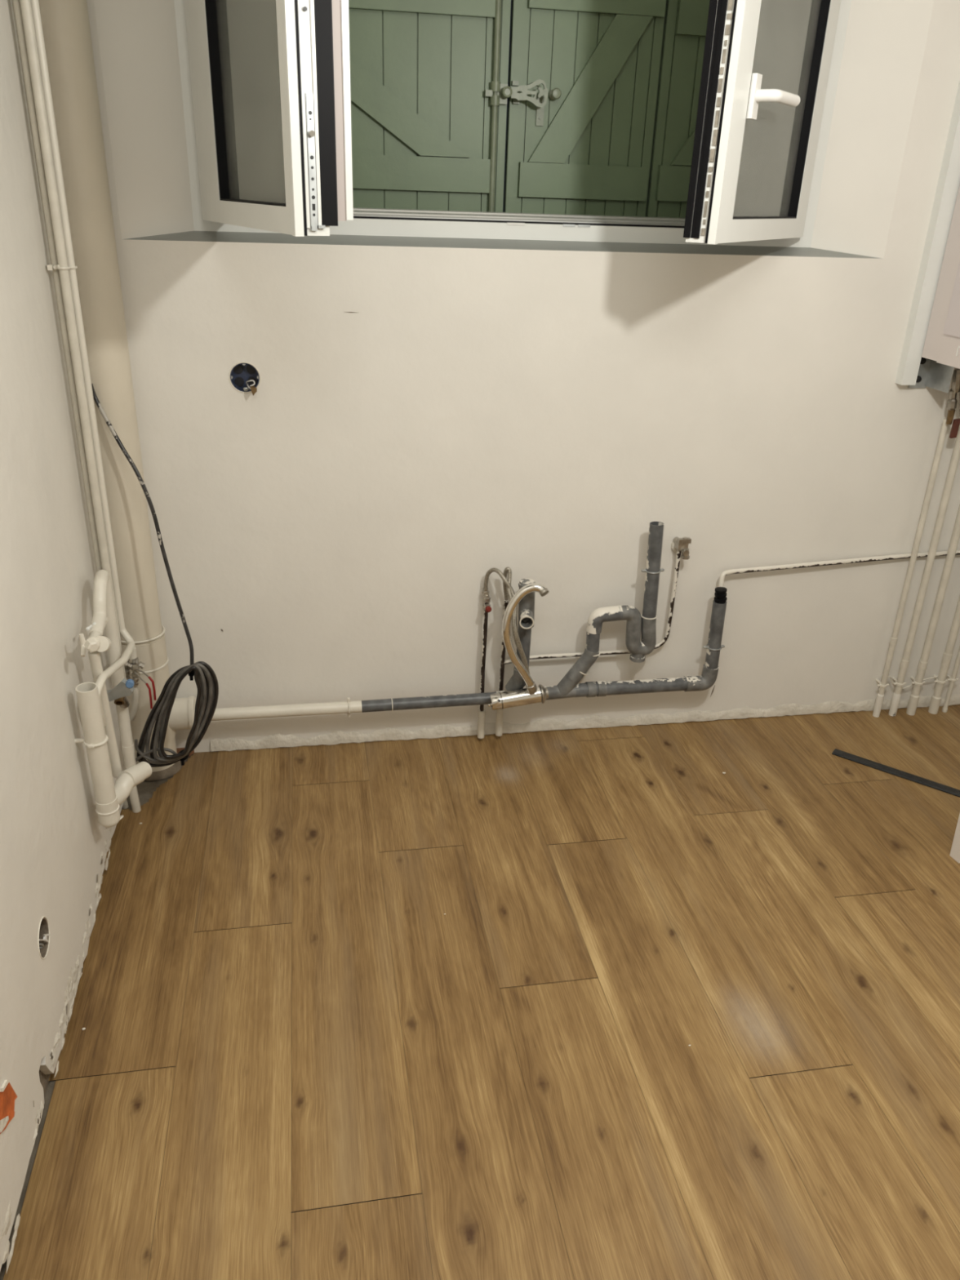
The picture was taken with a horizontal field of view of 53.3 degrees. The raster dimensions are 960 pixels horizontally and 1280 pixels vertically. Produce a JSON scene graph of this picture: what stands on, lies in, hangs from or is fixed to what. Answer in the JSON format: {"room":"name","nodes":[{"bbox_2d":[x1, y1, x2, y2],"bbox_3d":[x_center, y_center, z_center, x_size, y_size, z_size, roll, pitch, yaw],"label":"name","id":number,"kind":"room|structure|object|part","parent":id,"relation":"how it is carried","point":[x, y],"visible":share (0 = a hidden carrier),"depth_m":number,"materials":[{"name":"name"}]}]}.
{"room":"unfinished kitchen","nodes":[
{"label":"unfinished kitchen","id":0,"kind":"room"},
{"bbox_2d":[0,0,125,1271],"bbox_3d":[-0.541,0.053,0.341,0.018,2.520,4.151,-3,26,-11],"label":"wall","id":1,"kind":"structure","parent":0,"point":[55,846],"depth_m":1.72,"materials":[{"name":"paint"}]},
{"bbox_2d":[0,1080,17,1133],"bbox_3d":[-0.695,0.675,1.380,0.004,0.136,0.136,-3,26,-11],"label":"brick patch","id":2,"kind":"object","parent":1,"relation":"attached to","point":[7,1095],"visible":1,"depth_m":1.41,"materials":[{"name":"brick"}]},
{"bbox_2d":[37,915,50,959],"bbox_3d":[-0.773,0.517,1.655,0.037,0.072,0.072,-3,26,-10],"label":"box","id":3,"kind":"object","parent":1,"relation":"attached to","point":[43,937],"visible":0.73,"depth_m":1.68,"materials":[{"name":"paint"}]},
{"bbox_2d":[13,0,102,571],"bbox_3d":[-0.847,-0.982,1.817,0.012,1.920,0.012,-3,26,-10],"label":"riser pipe","id":4,"kind":"object","parent":1,"relation":"attached to","point":[16,3],"visible":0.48,"depth_m":1.92,"materials":[{"name":"beige paint"}]},
{"bbox_2d":[47,263,77,270],"bbox_3d":[-0.841,-0.752,1.926,0.052,0.012,0.050,-3,26,-10],"label":"clip","id":5,"kind":"object","parent":1,"relation":"attached to","point":[50,267],"visible":0.92,"depth_m":1.91,"materials":[{"name":"white plastic"}]},
{"bbox_2d":[19,0,126,679],"bbox_3d":[-0.831,-0.872,1.857,0.018,2.154,0.018,-3,26,-10],"label":"riser pipe","id":6,"kind":"object","parent":1,"relation":"attached to","point":[25,5],"visible":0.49,"depth_m":1.92,"materials":[{"name":"beige paint"}]},
{"bbox_2d":[124,646,156,720],"bbox_3d":[-0.833,0.118,2.356,0.107,0.200,0.045,13,27,23],"label":"valve","id":7,"kind":"object","parent":6,"relation":"attached to","point":[135,666],"visible":0.92,"depth_m":2.33,"materials":[{"name":"silver metal"}]},
{"bbox_2d":[31,0,134,726],"bbox_3d":[-0.780,-0.828,1.711,0.044,2.104,0.375,-3,26,-10],"label":"riser pipe","id":8,"kind":"object","parent":1,"relation":"attached to","point":[103,677],"visible":0.83,"depth_m":1.98,"materials":[{"name":"white plastic"}]},
{"bbox_2d":[79,569,136,777],"bbox_3d":[-0.807,0.140,2.088,0.049,0.519,0.341,-5,26,-15],"label":"pipe","id":9,"kind":"object","parent":8,"relation":"attached to","point":[104,617],"visible":0.96,"depth_m":2.09,"materials":[{"name":"white plastic"}]},
{"bbox_3d":[-0.783,0.011,1.883,0.012,0.041,0.029,-3,26,-10],"label":"valve handle","id":10,"kind":"part","parent":9,"relation":"part of","materials":[{"name":"white plastic"}]},
{"bbox_2d":[106,678,134,708],"bbox_3d":[-0.821,0.122,2.197,0.071,0.109,0.093,-3,26,-10],"label":"tap","id":11,"kind":"object","parent":9,"relation":"attached to","point":[125,688],"visible":0.95,"depth_m":2.15,"materials":[{"name":"metal"}]},
{"bbox_2d":[75,681,151,829],"bbox_3d":[-0.779,0.227,2.049,0.063,0.363,0.194,9,26,14],"label":"pipe","id":12,"kind":"object","parent":1,"relation":"attached to","point":[108,795],"visible":1,"depth_m":1.98,"materials":[{"name":"white plastic"}]},
{"bbox_2d":[91,383,218,767],"bbox_3d":[-0.768,-0.107,2.207,0.276,0.909,0.147,10,26,16],"label":"cable","id":13,"kind":"object","parent":1,"relation":"hanging from","point":[205,677],"visible":1,"depth_m":2.29,"materials":[{"name":"black rubber"}]},
{"bbox_2d":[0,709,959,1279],"bbox_3d":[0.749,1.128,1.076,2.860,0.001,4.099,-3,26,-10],"label":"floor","id":14,"kind":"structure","parent":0,"point":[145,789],"depth_m":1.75,"materials":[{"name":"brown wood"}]},
{"bbox_2d":[38,0,195,781],"bbox_3d":[-0.820,-0.786,2.084,0.188,2.500,0.140,-3,26,-10],"label":"stack","id":15,"kind":"object","parent":14,"relation":"on","point":[65,24],"visible":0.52,"depth_m":2.09,"materials":[{"name":"paint"}]},
{"bbox_2d":[168,697,190,730],"bbox_3d":[-0.823,0.199,2.560,0.116,0.086,0.086,-3,26,-10],"label":"socket","id":16,"kind":"object","parent":15,"relation":"attached to","point":[180,716],"depth_m":2.53,"materials":[{"name":"white plastic"}]},
{"bbox_2d":[194,521,727,720],"bbox_3d":[-0.026,-0.034,2.552,1.501,0.541,0.102,-3,26,-10],"label":"pipe","id":17,"kind":"object","parent":15,"relation":"attached to","point":[637,624],"visible":0.93,"depth_m":2.65,"materials":[{"name":"grey plastic"}]},
{"bbox_2d":[488,685,542,710],"bbox_3d":[0.093,0.166,2.639,0.157,0.062,0.067,-3,26,-10],"label":"pipe fitting","id":18,"kind":"object","parent":17,"relation":"attached to","point":[528,695],"depth_m":2.63,"materials":[{"name":"silver metal"}]},
{"bbox_2d":[488,582,549,710],"bbox_3d":[0.110,0.021,2.568,0.178,0.385,0.086,-3,26,-10],"label":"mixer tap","id":19,"kind":"object","parent":17,"relation":"attached to","point":[532,694],"visible":1,"depth_m":2.59,"materials":[{"name":"silver metal"}]},
{"bbox_2d":[481,567,529,674],"bbox_3d":[0.066,-0.034,2.591,0.164,0.324,0.054,16,28,27],"label":"flexible hose","id":20,"kind":"object","parent":19,"relation":"attached to","point":[485,591],"visible":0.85,"depth_m":2.55,"materials":[{"name":"metal"}]},
{"bbox_3d":[0.113,0.000,2.544,0.115,0.326,0.054,-3,26,-10],"label":"spout","id":21,"kind":"part","parent":19,"relation":"part of","materials":[{"name":"silver metal"}]},
{"bbox_2d":[519,608,533,627],"bbox_3d":[0.123,-0.059,2.547,0.037,0.040,0.054,1,25,-1],"label":"outlet","id":22,"kind":"object","parent":17,"relation":"attached to","point":[526,615],"depth_m":2.54,"materials":[{"name":"grey plastic"}]},
{"bbox_2d":[122,799,128,808],"bbox_3d":[-0.907,0.407,2.434,0.019,0.045,0.014,18,30,31],"label":"pipe","id":23,"kind":"object","parent":14,"relation":"on","point":[125,806],"visible":0.41,"depth_m":2.43,"materials":[{"name":"beige paint"}]},
{"bbox_2d":[176,747,194,756],"bbox_3d":[-0.827,0.311,2.668,0.056,0.018,0.121,-3,26,-10],"label":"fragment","id":24,"kind":"object","parent":14,"relation":"on","point":[178,749],"visible":0.18,"depth_m":2.66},
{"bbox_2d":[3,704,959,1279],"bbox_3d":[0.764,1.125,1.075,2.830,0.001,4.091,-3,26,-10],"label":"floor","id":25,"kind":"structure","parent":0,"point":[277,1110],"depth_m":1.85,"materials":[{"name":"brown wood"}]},
{"bbox_2d":[128,785,141,813],"bbox_3d":[-0.873,0.399,2.413,0.026,0.080,0.021,18,30,31],"label":"pipe","id":26,"kind":"object","parent":25,"relation":"on","point":[134,797],"visible":0.66,"depth_m":2.41,"materials":[{"name":"beige paint"}]},
{"bbox_2d":[477,594,491,738],"bbox_3d":[0.013,0.085,2.680,0.024,0.445,0.048,-3,26,-10],"label":"supply pipe","id":27,"kind":"object","parent":25,"relation":"on","point":[486,607],"visible":0.98,"depth_m":2.68,"materials":[{"name":"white metal"}]},
{"bbox_3d":[0.023,-0.083,2.584,0.018,0.018,0.016,-3,26,-10],"label":"valve knob","id":28,"kind":"part","parent":27,"relation":"part of","materials":[{"name":"red plastic"}]},
{"bbox_2d":[831,748,959,797],"bbox_3d":[1.214,0.386,2.677,0.446,0.005,0.033,19,30,32],"label":"threshold strip","id":29,"kind":"object","parent":25,"relation":"on","point":[935,785],"visible":1,"depth_m":2.69,"materials":[{"name":"metal"}]},
{"bbox_2d":[872,417,948,717],"bbox_3d":[1.252,-0.187,2.813,0.037,0.930,0.046,-14,30,-31],"label":"pipe","id":30,"kind":"object","parent":25,"relation":"on","point":[882,684],"visible":0.99,"depth_m":2.79,"materials":[{"name":"beige paint"}]},
{"bbox_2d":[888,425,959,716],"bbox_3d":[1.308,-0.214,2.810,0.040,0.985,0.047,-16,31,-34],"label":"pipe","id":31,"kind":"object","parent":25,"relation":"on","point":[899,683],"visible":1,"depth_m":2.81,"materials":[{"name":"beige paint"}]},
{"bbox_2d":[878,675,937,689],"bbox_3d":[1.334,0.131,2.978,0.196,0.053,0.012,-3,26,-12],"label":"wire","id":32,"kind":"object","parent":31,"relation":"attached to","point":[937,675],"visible":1,"depth_m":2.98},
{"bbox_2d":[906,505,959,715],"bbox_3d":[1.371,-0.217,2.820,0.041,0.985,0.048,-17,31,-34],"label":"pipe","id":33,"kind":"object","parent":25,"relation":"on","point":[917,682],"visible":1,"depth_m":2.88,"materials":[{"name":"beige paint"}]},
{"bbox_2d":[928,595,959,714],"bbox_3d":[1.448,-0.220,2.833,0.041,0.985,0.048,-17,31,-35],"label":"pipe","id":34,"kind":"object","parent":25,"relation":"on","point":[935,700],"visible":1,"depth_m":2.96,"materials":[{"name":"beige paint"}]},
{"bbox_2d":[942,646,959,712],"bbox_3d":[1.492,-0.224,2.845,0.037,0.985,0.046,-3,26,-10],"label":"pipe","id":35,"kind":"object","parent":25,"relation":"on","point":[953,679],"visible":0.98,"depth_m":2.99,"materials":[{"name":"beige paint"}]},
{"bbox_2d":[949,813,959,863],"bbox_3d":[1.357,0.242,2.246,0.437,0.641,0.032,-3,26,-10],"label":"board","id":36,"kind":"object","parent":25,"relation":"on","point":[955,850],"visible":1,"depth_m":2.34,"materials":[{"name":"white plastic"}]},
{"bbox_2d":[86,0,959,752],"bbox_3d":[0.429,-0.885,2.390,2.860,2.500,0.076,-3,26,-10],"label":"wall","id":37,"kind":"structure","parent":0,"point":[419,423],"depth_m":2.47,"materials":[{"name":"paint"}]},
{"bbox_2d":[228,361,260,395],"bbox_3d":[-0.561,-0.626,2.281,0.074,0.075,0.064,-3,26,-10],"label":"box","id":38,"kind":"object","parent":37,"relation":"attached to","point":[244,377],"visible":0.97,"depth_m":2.30,"materials":[{"name":"blue plastic"}]},
{"bbox_2d":[127,231,881,258],"bbox_3d":[0.110,-0.951,2.297,1.844,0.018,0.075,-3,26,-10],"label":"sill","id":39,"kind":"structure","parent":37,"relation":"attached to","point":[196,236],"depth_m":2.28,"materials":[{"name":"grey paint"}]},
{"bbox_2d":[173,0,851,247],"bbox_3d":[0.163,-1.240,1.869,1.530,0.933,0.750,-3,26,-10],"label":"window","id":40,"kind":"structure","parent":37,"relation":"in","point":[265,84],"depth_m":1.89,"materials":[{"name":"white plastic"}]},
{"bbox_3d":[-0.399,-1.177,1.681,0.024,0.766,0.481,-11,28,-26],"label":"glass pane","id":41,"kind":"part","parent":40,"relation":"part of","materials":[{"name":"clear glass"}]},
{"bbox_3d":[-0.430,-1.201,1.728,0.062,0.833,0.669,-11,28,-26],"label":"sash","id":42,"kind":"part","parent":40,"relation":"part of","materials":[{"name":"white plastic"}]},
{"bbox_3d":[-0.278,-0.706,1.636,0.024,0.009,0.009,-11,28,-26],"label":"corner plate","id":43,"kind":"part","parent":40,"relation":"part of","materials":[{"name":"metal"}]},
{"bbox_2d":[348,0,547,212],"bbox_3d":[-0.253,-1.473,2.271,0.857,1.020,0.070,-3,26,-10],"label":"window shutter","id":44,"kind":"object","parent":40,"relation":"attached to","point":[430,91],"visible":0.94,"depth_m":2.37,"materials":[{"name":"green paint"}]},
{"bbox_3d":[0.042,-1.482,2.323,0.015,0.990,0.015,-3,26,-10],"label":"lock rod","id":45,"kind":"part","parent":44,"relation":"part of","materials":[{"name":"green paint"}]},
{"bbox_3d":[0.122,-1.357,2.370,0.094,0.061,0.006,-3,26,-10],"label":"latch handle","id":46,"kind":"part","parent":44,"relation":"part of","materials":[{"name":"green paint"}]},
{"bbox_3d":[0.086,-1.008,2.313,0.043,0.005,0.014,-3,26,-10],"label":"striker plate","id":47,"kind":"part","parent":40,"relation":"part of","materials":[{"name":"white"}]},
{"bbox_3d":[0.091,-1.034,2.342,1.430,0.024,0.050,-3,26,-10],"label":"threshold rail","id":48,"kind":"part","parent":40,"relation":"part of","materials":[{"name":"silver metal"}]},
{"bbox_3d":[0.216,-1.013,2.336,0.030,0.005,0.014,-3,26,-10],"label":"striker plate","id":49,"kind":"part","parent":40,"relation":"part of","materials":[{"name":"metal"}]},
{"bbox_3d":[0.254,-1.015,2.342,0.030,0.005,0.014,-3,26,-10],"label":"striker plate","id":50,"kind":"part","parent":40,"relation":"part of","materials":[{"name":"metal"}]},
{"bbox_2d":[503,0,666,217],"bbox_3d":[0.271,-1.500,2.368,0.386,1.020,0.057,-3,26,-10],"label":"window shutter","id":51,"kind":"object","parent":40,"relation":"attached to","point":[587,151],"visible":0.93,"depth_m":2.43,"materials":[{"name":"green paint"}]},
{"bbox_3d":[0.088,-1.390,2.385,0.016,0.010,0.012,-3,26,-10],"label":"keeper plate","id":52,"kind":"part","parent":51,"relation":"part of","materials":[{"name":"green paint"}]},
{"bbox_3d":[0.090,-1.354,2.403,0.016,0.010,0.012,-3,26,-10],"label":"keeper plate","id":53,"kind":"part","parent":51,"relation":"part of","materials":[{"name":"green paint"}]},
{"bbox_3d":[0.152,-1.341,2.423,0.019,0.065,0.009,-3,26,-10],"label":"catch plate","id":54,"kind":"part","parent":51,"relation":"part of","materials":[{"name":"green paint"}]},
{"bbox_3d":[0.189,-1.372,2.401,0.025,0.025,0.037,-3,26,-10],"label":"latch knob","id":55,"kind":"part","parent":51,"relation":"part of","materials":[{"name":"green paint"}]},
{"bbox_3d":[0.532,-1.052,1.851,0.010,0.076,0.032,16,29,27],"label":"handle plate","id":56,"kind":"part","parent":40,"relation":"part of","materials":[{"name":"white plastic"}]},
{"bbox_3d":[0.625,-1.282,1.981,0.062,0.833,0.675,16,29,27],"label":"sash","id":57,"kind":"part","parent":40,"relation":"part of","materials":[{"name":"white plastic"}]},
{"bbox_3d":[0.623,-1.283,1.983,0.024,0.766,0.522,16,29,27],"label":"glass pane","id":58,"kind":"part","parent":40,"relation":"part of","materials":[{"name":"clear glass"}]},
{"bbox_3d":[0.585,-1.065,1.879,0.049,0.021,0.131,18,29,30],"label":"handle lever","id":59,"kind":"part","parent":40,"relation":"part of","materials":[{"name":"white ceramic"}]},
{"bbox_2d":[209,693,959,751],"bbox_3d":[0.515,0.237,2.896,2.580,0.046,0.009,-3,26,-10],"label":"baseboard","id":60,"kind":"structure","parent":37,"relation":"attached to","point":[335,737],"depth_m":2.85,"materials":[{"name":"paint"}]},
{"bbox_2d":[495,537,691,736],"bbox_3d":[0.311,-0.006,2.710,0.524,0.593,0.059,-3,26,-10],"label":"supply pipe","id":61,"kind":"object","parent":37,"relation":"attached to","point":[679,545],"visible":0.75,"depth_m":2.70,"materials":[{"name":"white metal"}]},
{"bbox_2d":[502,566,525,684],"bbox_3d":[0.084,-0.039,2.599,0.062,0.332,0.120,-16,30,-33],"label":"flexible hose","id":62,"kind":"object","parent":61,"relation":"attached to","point":[507,593],"visible":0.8,"depth_m":2.54,"materials":[{"name":"metal"}]},
{"bbox_2d":[672,537,691,559],"bbox_3d":[0.557,-0.258,2.637,0.036,0.059,0.057,-3,26,-10],"label":"tap","id":63,"kind":"object","parent":61,"relation":"on","point":[680,545],"depth_m":2.62,"materials":[{"name":"beige metal"}]},
{"bbox_2d":[718,550,959,586],"bbox_3d":[1.122,-0.200,2.783,0.919,0.117,0.028,-4,26,-12],"label":"pipe","id":64,"kind":"object","parent":37,"relation":"attached to","point":[724,573],"visible":0.98,"depth_m":2.74,"materials":[{"name":"paint"}]},
{"bbox_2d":[895,80,959,438],"bbox_3d":[1.398,-0.988,2.242,0.463,1.106,0.439,-3,26,-10],"label":"boiler","id":65,"kind":"object","parent":37,"relation":"attached to","point":[930,356],"visible":1,"depth_m":2.42,"materials":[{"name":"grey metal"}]},
{"bbox_3d":[1.413,-1.088,2.221,0.423,0.887,0.322,-3,26,-10],"label":"casing","id":66,"kind":"part","parent":65,"relation":"part of","materials":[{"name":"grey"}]},
{"bbox_3d":[1.289,-0.574,2.593,0.016,0.052,0.008,-3,26,-10],"label":"valve lever","id":67,"kind":"part","parent":65,"relation":"part of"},
{"bbox_3d":[0.078,-1.429,2.311,1.570,1.073,0.226,-3,26,-10],"label":"wall","id":68,"kind":"structure","parent":0,"visible":0},
{"bbox_2d":[645,0,710,217],"bbox_3d":[0.638,-1.520,2.440,0.350,1.020,0.038,-3,26,-10],"label":"window shutter","id":69,"kind":"object","parent":68,"relation":"attached to","point":[685,24],"visible":0.21,"depth_m":2.48,"materials":[{"name":"green paint"}]}
]}

